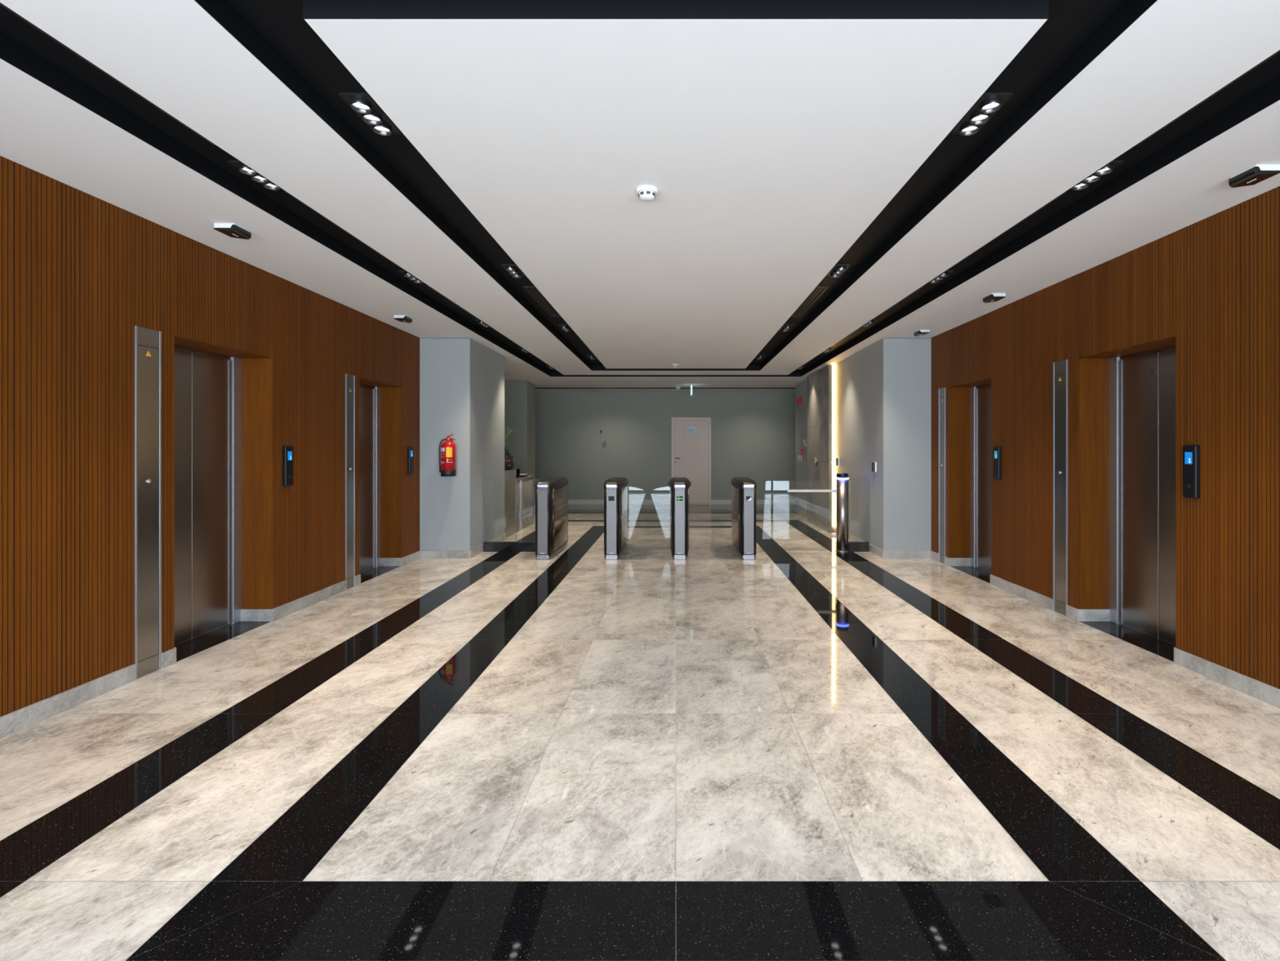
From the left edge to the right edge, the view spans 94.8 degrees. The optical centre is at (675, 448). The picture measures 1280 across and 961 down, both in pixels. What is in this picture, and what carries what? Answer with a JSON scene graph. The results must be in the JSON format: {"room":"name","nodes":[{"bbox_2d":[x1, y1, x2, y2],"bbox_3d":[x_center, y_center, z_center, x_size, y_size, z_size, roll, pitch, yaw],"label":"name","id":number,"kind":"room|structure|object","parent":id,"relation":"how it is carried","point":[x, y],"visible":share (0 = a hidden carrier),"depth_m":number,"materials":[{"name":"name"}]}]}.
{"room":"lobby","nodes":[
{"label":"lobby","id":0,"kind":"room"},
{"bbox_2d":[0,155,419,716],"bbox_3d":[-3.420,-0.013,3.300,0.300,2.815,8.400,0,0,0],"label":"wall","id":1,"kind":"structure","parent":0,"point":[79,269],"depth_m":3.46,"materials":[{"name":"brown wood"}]},
{"bbox_2d":[133,325,161,679],"bbox_3d":[-3.267,0.325,3.635,0.023,2.139,0.179,0,0,0],"label":"panel","id":2,"kind":"object","parent":1,"relation":"attached to","point":[147,360],"visible":1,"depth_m":3.63,"materials":[{"name":"metal"}]},
{"bbox_2d":[174,344,241,646],"bbox_3d":[-3.544,0.330,4.295,0.052,2.130,0.930,0,0,0],"label":"door","id":3,"kind":"structure","parent":1,"relation":"in","point":[208,384],"depth_m":4.43,"materials":[{"name":"metal"}]},
{"bbox_2d":[0,533,506,737],"bbox_3d":[-3.073,1.346,4.067,0.914,0.098,9.934,0,0,0],"label":"baseboard","id":4,"kind":"structure","parent":1,"relation":"attached to","point":[13,722],"depth_m":3.52,"materials":[{"name":"grey stone"}]},
{"bbox_2d":[282,445,293,485],"bbox_3d":[-3.253,0.142,4.930,0.033,0.335,0.096,0,0,0],"label":"panel","id":5,"kind":"object","parent":1,"relation":"attached to","point":[287,451],"visible":1,"depth_m":4.90,"materials":[{"name":"black plastic"}]},
{"bbox_2d":[345,373,355,589],"bbox_3d":[-3.267,0.325,5.890,0.023,2.139,0.160,0,0,0],"label":"panel","id":6,"kind":"object","parent":1,"relation":"attached to","point":[349,379],"visible":1,"depth_m":5.88,"materials":[{"name":"metal"}]},
{"bbox_2d":[359,382,380,573],"bbox_3d":[-3.544,0.330,6.535,0.052,2.130,0.930,0,0,0],"label":"door","id":7,"kind":"structure","parent":1,"relation":"in","point":[369,395],"depth_m":6.78,"materials":[{"name":"metal"}]},
{"bbox_2d":[407,446,413,474],"bbox_3d":[-3.253,0.142,7.200,0.033,0.335,0.096,0,0,0],"label":"panel","id":8,"kind":"object","parent":1,"relation":"attached to","point":[410,449],"visible":1,"depth_m":7.16,"materials":[{"name":"black plastic"}]},
{"bbox_2d":[419,337,504,550],"bbox_3d":[-4.315,-0.013,8.260,3.370,2.815,1.520,0,0,0],"label":"wall","id":9,"kind":"structure","parent":0,"point":[462,380],"depth_m":7.50,"materials":[{"name":"paint"}]},
{"bbox_2d":[439,434,456,476],"bbox_3d":[-2.865,0.078,7.395,0.180,0.530,0.180,0,0,45],"label":"fire extinguisher","id":10,"kind":"object","parent":9,"relation":"attached to","point":[447,462],"visible":1,"depth_m":7.33,"materials":[{"name":"red metal"}]},
{"bbox_2d":[504,380,535,513],"bbox_3d":[-4.545,-0.013,12.550,2.910,2.815,0.700,0,0,0],"label":"wall","id":11,"kind":"structure","parent":0,"point":[519,395],"depth_m":12.20,"materials":[{"name":"paint"}]},
{"bbox_2d":[0,504,1279,960],"bbox_3d":[0.000,1.455,5.925,12.000,0.120,17.650,0,0,0],"label":"floor","id":12,"kind":"structure","parent":0,"point":[803,749],"depth_m":2.48,"materials":[{"name":"stone"}]},
{"bbox_2d":[483,479,540,551],"bbox_3d":[-2.223,0.906,8.000,0.775,0.976,0.080,0,0,0],"label":"fence","id":13,"kind":"object","parent":12,"relation":"on","point":[488,546],"visible":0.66,"depth_m":7.96,"materials":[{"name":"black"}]},
{"bbox_2d":[504,469,533,537],"bbox_3d":[-2.976,0.870,10.060,0.648,1.050,2.000,0,0,0],"label":"reception desk","id":14,"kind":"object","parent":12,"relation":"on","point":[524,487],"depth_m":9.89,"materials":[{"name":"grey stone"}]},
{"bbox_2d":[504,427,512,441],"bbox_3d":[-3.002,-0.001,9.456,0.589,0.690,0.497,0,0,-37],"label":"potted plant","id":15,"kind":"object","parent":14,"relation":"on","point":[510,430],"visible":0.02,"depth_m":9.44,"materials":[{"name":"green plant"}]},
{"bbox_2d":[504,446,513,470],"bbox_3d":[-2.787,0.140,9.550,0.324,0.409,0.210,0,0,0],"label":"backpack","id":16,"kind":"object","parent":14,"relation":"on","point":[508,464],"visible":0.41,"depth_m":9.48,"materials":[{"name":"black fabric"}]},
{"bbox_2d":[515,468,520,477],"bbox_3d":[-2.712,0.420,10.100,0.065,0.150,0.060,0,0,0],"label":"desk phone","id":17,"kind":"object","parent":14,"relation":"on","point":[517,469],"visible":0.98,"depth_m":10.09,"materials":[{"name":"black plastic"}]},
{"bbox_2d":[515,474,528,476],"bbox_3d":[-2.795,0.476,10.550,0.210,0.038,0.300,0,0,0],"label":"paper tray","id":18,"kind":"object","parent":14,"relation":"on","point":[521,475],"visible":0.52,"depth_m":10.40,"materials":[{"name":"black"}]},
{"bbox_2d":[515,475,533,480],"bbox_3d":[-2.976,0.514,10.422,0.648,0.038,1.275,0,0,0],"label":"countertop","id":19,"kind":"structure","parent":14,"relation":"on","point":[529,476],"depth_m":10.40,"materials":[{"name":"grey stone"}]},
{"bbox_2d":[534,476,568,559],"bbox_3d":[-1.678,0.898,8.016,0.312,0.992,1.268,0,0,0],"label":"turnstile","id":20,"kind":"object","parent":12,"relation":"on","point":[551,493],"visible":1,"depth_m":7.45,"materials":[{"name":"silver metal"}]},
{"bbox_2d":[603,477,640,559],"bbox_3d":[-0.687,0.898,8.016,0.558,0.992,1.268,0,0,0],"label":"turnstile","id":21,"kind":"object","parent":12,"relation":"on","point":[615,489],"visible":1,"depth_m":7.39,"materials":[{"name":"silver metal"}]},
{"bbox_2d":[651,477,691,559],"bbox_3d":[-0.073,0.898,8.016,0.558,0.992,1.269,0,0,0],"label":"turnstile","id":22,"kind":"object","parent":12,"relation":"on","point":[679,486],"visible":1,"depth_m":7.39,"materials":[{"name":"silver metal"}]},
{"bbox_2d":[730,477,756,559],"bbox_3d":[0.918,0.898,8.016,0.312,0.992,1.268,0,0,0],"label":"turnstile","id":23,"kind":"object","parent":12,"relation":"on","point":[743,489],"visible":1,"depth_m":7.39,"materials":[{"name":"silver metal"}]},
{"bbox_2d":[807,364,831,533],"bbox_3d":[2.567,-0.003,10.560,0.055,2.794,1.620,0,0,0],"label":"wall","id":24,"kind":"structure","parent":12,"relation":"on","point":[819,383],"depth_m":10.41,"materials":[{"name":"grey paint"}]},
{"bbox_2d":[831,364,834,526],"bbox_3d":[2.623,-0.060,9.805,0.049,2.711,0.030,0,0,0],"label":"light strip","id":25,"kind":"object","parent":24,"relation":"attached to","point":[833,365],"visible":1,"depth_m":9.79,"materials":[{"name":"beige plastic"}]},
{"bbox_2d":[835,473,848,552],"bbox_3d":[2.270,0.863,8.000,0.172,1.062,0.172,0,0,0],"label":"bollard","id":26,"kind":"object","parent":12,"relation":"on","point":[842,478],"visible":1,"depth_m":7.93,"materials":[{"name":"metal"}]},
{"bbox_2d":[786,489,836,537],"bbox_3d":[1.683,0.830,8.000,1.010,0.790,0.044,0,0,0],"label":"gate","id":27,"kind":"object","parent":26,"relation":"attached to","point":[833,535],"visible":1,"depth_m":7.98,"materials":[{"name":"metal"}]},
{"bbox_2d":[848,479,869,551],"bbox_3d":[2.490,0.906,8.000,0.260,0.976,0.080,0,0,0],"label":"fence","id":28,"kind":"object","parent":12,"relation":"on","point":[853,546],"visible":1,"depth_m":7.96,"materials":[{"name":"black"}]},
{"bbox_2d":[0,0,1279,392],"bbox_3d":[0.000,-1.495,5.925,12.000,0.150,17.650,0,0,0],"label":"ceiling","id":29,"kind":"structure","parent":0,"point":[769,147],"depth_m":2.91,"materials":[{"name":"paint"}]},
{"bbox_2d":[213,222,251,239],"bbox_3d":[-2.837,-1.393,3.760,0.135,0.054,0.142,0,0,0],"label":"ceiling sensor","id":30,"kind":"object","parent":29,"relation":"attached to","point":[231,229],"visible":1,"depth_m":3.71,"materials":[{"name":"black plastic"}]},
{"bbox_2d":[393,315,412,322],"bbox_3d":[-2.926,-1.393,6.300,0.135,0.054,0.142,0,0,0],"label":"ceiling sensor","id":31,"kind":"object","parent":29,"relation":"attached to","point":[404,318],"visible":1,"depth_m":6.23,"materials":[{"name":"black plastic"}]},
{"bbox_2d":[0,3,1279,376],"bbox_3d":[0.000,-1.480,6.135,4.916,0.119,10.830,0,0,0],"label":"trim","id":32,"kind":"structure","parent":29,"relation":"attached to","point":[23,46],"depth_m":3.06,"materials":[{"name":"black paint"}]},
{"bbox_2d":[0,2,215,145],"bbox_3d":[-2.235,-1.515,2.210,0.124,0.010,1.420,0,0,0],"label":"ceiling vent","id":33,"kind":"object","parent":32,"relation":"attached to","point":[1,4],"visible":0.07,"depth_m":2.33,"materials":[{"name":"grey metal"}]},
{"bbox_2d":[227,160,281,190],"bbox_3d":[-2.300,-1.504,3.250,0.124,0.032,0.312,0,0,0],"label":"recessed light","id":34,"kind":"object","parent":32,"relation":"attached to","point":[243,168],"visible":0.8,"depth_m":3.20,"materials":[{"name":"black metal"}]},
{"bbox_2d":[284,191,400,267],"bbox_3d":[-2.235,-1.515,4.175,0.124,0.010,1.450,0,0,0],"label":"ceiling vent","id":35,"kind":"object","parent":32,"relation":"attached to","point":[285,191],"visible":0.06,"depth_m":3.97,"materials":[{"name":"grey metal"}]},
{"bbox_2d":[398,270,423,283],"bbox_3d":[-2.300,-1.504,5.150,0.124,0.032,0.312,0,0,0],"label":"recessed light","id":36,"kind":"object","parent":32,"relation":"attached to","point":[406,273],"visible":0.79,"depth_m":5.09,"materials":[{"name":"black metal"}]},
{"bbox_2d":[426,284,477,318],"bbox_3d":[-2.235,-1.515,6.110,0.124,0.010,1.380,0,0,0],"label":"ceiling vent","id":37,"kind":"object","parent":32,"relation":"attached to","point":[427,285],"visible":0.08,"depth_m":5.99,"materials":[{"name":"grey metal"}]},
{"bbox_2d":[474,319,489,327],"bbox_3d":[-2.300,-1.504,7.050,0.124,0.032,0.312,0,0,0],"label":"recessed light","id":38,"kind":"object","parent":32,"relation":"attached to","point":[478,321],"visible":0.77,"depth_m":6.99,"materials":[{"name":"black metal"}]},
{"bbox_2d":[518,347,528,352],"bbox_3d":[-2.300,-1.504,8.950,0.124,0.032,0.312,0,0,0],"label":"recessed light","id":39,"kind":"object","parent":32,"relation":"attached to","point":[524,350],"visible":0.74,"depth_m":8.90,"materials":[{"name":"black"}]},
{"bbox_2d":[822,347,833,352],"bbox_3d":[2.300,-1.504,8.950,0.124,0.032,0.312,0,0,0],"label":"recessed light","id":40,"kind":"object","parent":32,"relation":"attached to","point":[827,350],"visible":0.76,"depth_m":8.90,"materials":[{"name":"black"}]},
{"bbox_2d":[862,319,876,327],"bbox_3d":[2.300,-1.504,7.050,0.124,0.032,0.312,0,0,0],"label":"recessed light","id":41,"kind":"object","parent":32,"relation":"attached to","point":[872,321],"visible":0.72,"depth_m":6.99,"materials":[{"name":"black metal"}]},
{"bbox_2d":[874,284,924,318],"bbox_3d":[2.235,-1.515,6.110,0.124,0.010,1.380,0,0,0],"label":"ceiling vent","id":42,"kind":"object","parent":32,"relation":"attached to","point":[923,285],"visible":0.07,"depth_m":6.04,"materials":[{"name":"grey metal"}]},
{"bbox_2d":[928,270,953,283],"bbox_3d":[2.300,-1.504,5.150,0.124,0.032,0.312,0,0,0],"label":"recessed light","id":43,"kind":"object","parent":32,"relation":"attached to","point":[946,273],"visible":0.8,"depth_m":5.09,"materials":[{"name":"black"}]},
{"bbox_2d":[951,191,1066,267],"bbox_3d":[2.235,-1.515,4.175,0.124,0.010,1.450,0,0,0],"label":"ceiling vent","id":44,"kind":"object","parent":32,"relation":"attached to","point":[1065,191],"visible":0.06,"depth_m":3.97,"materials":[{"name":"grey metal"}]},
{"bbox_2d":[1070,160,1124,190],"bbox_3d":[2.300,-1.504,3.250,0.124,0.032,0.312,0,0,0],"label":"recessed light","id":45,"kind":"object","parent":32,"relation":"attached to","point":[1108,168],"visible":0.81,"depth_m":3.20,"materials":[{"name":"black metal"}]},
{"bbox_2d":[1136,49,1279,145],"bbox_3d":[2.235,-1.515,2.210,0.124,0.010,1.420,0,0,0],"label":"ceiling vent","id":46,"kind":"object","parent":32,"relation":"attached to","point":[1277,52],"visible":0.04,"depth_m":2.51,"materials":[{"name":"grey metal"}]},
{"bbox_2d":[635,184,657,201],"bbox_3d":[-0.158,-1.393,3.220,0.124,0.055,0.124,0,0,0],"label":"smoke detector","id":47,"kind":"object","parent":29,"relation":"attached to","point":[646,193],"visible":1,"depth_m":3.18,"materials":[{"name":"white plastic"}]},
{"bbox_2d":[535,387,795,388],"bbox_3d":[0.000,-1.480,13.740,12.000,0.119,0.240,0,0,0],"label":"trim","id":48,"kind":"structure","parent":29,"relation":"attached to","point":[535,388],"depth_m":13.86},
{"bbox_2d":[671,363,679,367],"bbox_3d":[-0.010,-1.393,9.850,0.124,0.055,0.124,0,0,0],"label":"smoke detector","id":49,"kind":"object","parent":29,"relation":"attached to","point":[674,365],"visible":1,"depth_m":9.81,"materials":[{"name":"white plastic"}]},
{"bbox_2d":[194,0,1157,370],"bbox_3d":[0.000,-1.480,6.152,3.050,0.119,9.015,0,0,0],"label":"trim","id":50,"kind":"structure","parent":29,"relation":"attached to","point":[277,33],"depth_m":2.28,"materials":[{"name":"paint"}]},
{"bbox_2d":[338,92,401,135],"bbox_3d":[-1.376,-1.504,2.660,0.124,0.032,0.312,0,0,0],"label":"recessed light","id":51,"kind":"object","parent":50,"relation":"attached to","point":[362,103],"visible":1,"depth_m":2.62,"materials":[{"name":"black metal"}]},
{"bbox_2d":[500,263,525,277],"bbox_3d":[-1.376,-1.504,4.980,0.124,0.032,0.312,0,0,0],"label":"recessed light","id":52,"kind":"object","parent":50,"relation":"attached to","point":[513,269],"visible":1,"depth_m":4.92,"materials":[{"name":"black metal"}]},
{"bbox_2d":[523,285,560,316],"bbox_3d":[-1.345,-1.515,6.090,0.154,0.010,1.220,0,0,0],"label":"ceiling vent","id":53,"kind":"object","parent":50,"relation":"attached to","point":[533,291],"visible":0.67,"depth_m":5.99,"materials":[{"name":"grey metal"}]},
{"bbox_2d":[558,324,572,331],"bbox_3d":[-1.376,-1.504,7.320,0.124,0.032,0.312,0,0,0],"label":"recessed light","id":54,"kind":"object","parent":50,"relation":"attached to","point":[566,327],"visible":1,"depth_m":7.26,"materials":[{"name":"black"}]},
{"bbox_2d":[586,355,596,359],"bbox_3d":[-1.376,-1.504,9.650,0.124,0.032,0.312,0,0,0],"label":"recessed light","id":55,"kind":"object","parent":50,"relation":"attached to","point":[591,357],"visible":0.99,"depth_m":9.59,"materials":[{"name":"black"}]},
{"bbox_2d":[754,355,764,359],"bbox_3d":[1.376,-1.504,9.650,0.124,0.032,0.312,0,0,0],"label":"recessed light","id":56,"kind":"object","parent":50,"relation":"attached to","point":[757,357],"visible":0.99,"depth_m":9.59,"materials":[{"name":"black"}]},
{"bbox_2d":[779,324,793,331],"bbox_3d":[1.376,-1.504,7.320,0.124,0.032,0.312,0,0,0],"label":"recessed light","id":57,"kind":"object","parent":50,"relation":"attached to","point":[785,327],"visible":1,"depth_m":7.26,"materials":[{"name":"black"}]},
{"bbox_2d":[791,285,828,316],"bbox_3d":[1.345,-1.515,6.090,0.154,0.010,1.220,0,0,0],"label":"ceiling vent","id":58,"kind":"object","parent":50,"relation":"attached to","point":[818,291],"visible":0.69,"depth_m":5.99,"materials":[{"name":"grey metal"}]},
{"bbox_2d":[826,263,850,277],"bbox_3d":[1.376,-1.504,4.980,0.124,0.032,0.312,0,0,0],"label":"recessed light","id":59,"kind":"object","parent":50,"relation":"attached to","point":[838,269],"visible":1,"depth_m":4.93,"materials":[{"name":"black metal"}]},
{"bbox_2d":[950,92,1013,135],"bbox_3d":[1.376,-1.504,2.660,0.124,0.032,0.312,0,0,0],"label":"recessed light","id":60,"kind":"object","parent":50,"relation":"attached to","point":[989,103],"visible":1,"depth_m":2.63,"materials":[{"name":"black metal"}]},
{"bbox_2d":[689,383,693,395],"bbox_3d":[0.345,-1.310,13.000,0.060,0.220,0.360,0,0,0],"label":"exit sign","id":61,"kind":"object","parent":29,"relation":"hanging from","point":[691,384],"visible":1,"depth_m":12.88,"materials":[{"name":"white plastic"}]},
{"bbox_2d":[913,329,929,336],"bbox_3d":[2.957,-1.393,7.060,0.135,0.054,0.142,0,0,0],"label":"ceiling sensor","id":62,"kind":"object","parent":29,"relation":"attached to","point":[920,332],"visible":1,"depth_m":6.99,"materials":[{"name":"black plastic"}]},
{"bbox_2d":[982,293,1005,302],"bbox_3d":[2.937,-1.393,5.420,0.135,0.054,0.142,0,0,0],"label":"ceiling sensor","id":63,"kind":"object","parent":29,"relation":"attached to","point":[992,297],"visible":1,"depth_m":5.36,"materials":[{"name":"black plastic"}]},
{"bbox_2d":[1228,164,1279,187],"bbox_3d":[2.957,-1.393,3.000,0.135,0.054,0.142,0,0,0],"label":"ceiling sensor","id":64,"kind":"object","parent":29,"relation":"attached to","point":[1257,173],"visible":1,"depth_m":2.96,"materials":[{"name":"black plastic"}]},
{"bbox_2d":[535,392,795,499],"bbox_3d":[0.000,-0.113,14.825,12.400,3.015,0.150,0,0,0],"label":"wall","id":65,"kind":"structure","parent":0,"point":[753,434],"depth_m":14.75,"materials":[{"name":"paint"}]},
{"bbox_2d":[568,499,795,504],"bbox_3d":[0.000,1.336,14.742,12.000,0.118,0.019,0,0,0],"label":"baseboard","id":66,"kind":"structure","parent":65,"relation":"attached to","point":[570,501],"depth_m":14.73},
{"bbox_2d":[671,417,711,504],"bbox_3d":[0.385,0.302,14.716,0.990,2.184,0.088,0,0,0],"label":"door","id":67,"kind":"structure","parent":65,"relation":"in","point":[691,454],"depth_m":14.74,"materials":[{"name":"beige"}]},
{"bbox_2d":[685,426,697,435],"bbox_3d":[0.390,-0.463,14.729,0.290,0.225,0.016,0,0,0],"label":"notice sheet","id":68,"kind":"object","parent":67,"relation":"attached to","point":[690,430],"visible":1,"depth_m":14.73,"materials":[{"name":"white paper"}]},
{"bbox_2d":[795,337,931,550],"bbox_3d":[4.325,-0.013,10.250,3.350,2.815,5.500,0,0,0],"label":"wall","id":69,"kind":"structure","parent":0,"point":[882,390],"depth_m":7.50,"materials":[{"name":"paint"}]},
{"bbox_2d":[795,396,801,404],"bbox_3d":[2.606,-1.025,12.480,0.088,0.140,0.220,0,0,0],"label":"fire alarm sounder","id":70,"kind":"object","parent":69,"relation":"attached to","point":[798,400],"visible":1,"depth_m":12.38,"materials":[{"name":"red plastic"}]},
{"bbox_2d":[835,457,839,466],"bbox_3d":[2.630,0.210,9.550,0.040,0.130,0.075,0,0,0],"label":"card reader","id":71,"kind":"object","parent":69,"relation":"attached to","point":[837,459],"visible":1,"depth_m":9.52,"materials":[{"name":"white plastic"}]},
{"bbox_2d":[871,462,876,471],"bbox_3d":[2.630,0.240,7.790,0.040,0.130,0.075,0,0,0],"label":"card reader","id":72,"kind":"object","parent":69,"relation":"attached to","point":[873,464],"visible":1,"depth_m":7.75,"materials":[{"name":"white plastic"}]},
{"bbox_2d":[795,507,1279,708],"bbox_3d":[3.078,1.346,6.050,0.884,0.098,13.900,0,0,0],"label":"baseboard","id":73,"kind":"structure","parent":69,"relation":"attached to","point":[1263,691],"depth_m":4.75,"materials":[{"name":"grey stone"}]},
{"bbox_2d":[931,186,1279,688],"bbox_3d":[3.410,-0.013,3.300,0.300,2.815,8.400,0,0,0],"label":"wall","id":74,"kind":"structure","parent":0,"point":[1208,288],"depth_m":3.95,"materials":[{"name":"brown wood"}]},
{"bbox_2d":[938,386,945,564],"bbox_3d":[3.256,0.325,7.185,0.023,2.139,0.170,0,0,0],"label":"panel","id":75,"kind":"object","parent":74,"relation":"attached to","point":[941,391],"visible":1,"depth_m":7.17,"materials":[{"name":"metal"}]},
{"bbox_2d":[970,383,991,573],"bbox_3d":[3.534,0.330,6.535,0.052,2.130,0.930,0,0,0],"label":"door","id":76,"kind":"structure","parent":74,"relation":"in","point":[980,395],"depth_m":6.80,"materials":[{"name":"metal"}]},
{"bbox_2d":[993,446,1001,479],"bbox_3d":[3.244,0.142,5.930,0.033,0.335,0.096,0,0,0],"label":"panel","id":77,"kind":"object","parent":74,"relation":"attached to","point":[997,450],"visible":1,"depth_m":5.89,"materials":[{"name":"black plastic"}]},
{"bbox_2d":[1053,359,1067,615],"bbox_3d":[3.256,0.325,4.975,0.023,2.139,0.180,0,0,0],"label":"panel","id":78,"kind":"object","parent":74,"relation":"attached to","point":[1060,382],"visible":1,"depth_m":4.98,"materials":[{"name":"metal"}]},
{"bbox_2d":[1108,345,1175,646],"bbox_3d":[3.534,0.330,4.295,0.052,2.130,0.930,0,0,0],"label":"door","id":79,"kind":"structure","parent":74,"relation":"in","point":[1142,384],"depth_m":4.43,"materials":[{"name":"metal"}]},
{"bbox_2d":[1182,444,1199,498],"bbox_3d":[3.244,0.142,3.700,0.033,0.335,0.096,0,0,0],"label":"panel","id":80,"kind":"object","parent":74,"relation":"attached to","point":[1191,453],"visible":1,"depth_m":3.68,"materials":[{"name":"black plastic"}]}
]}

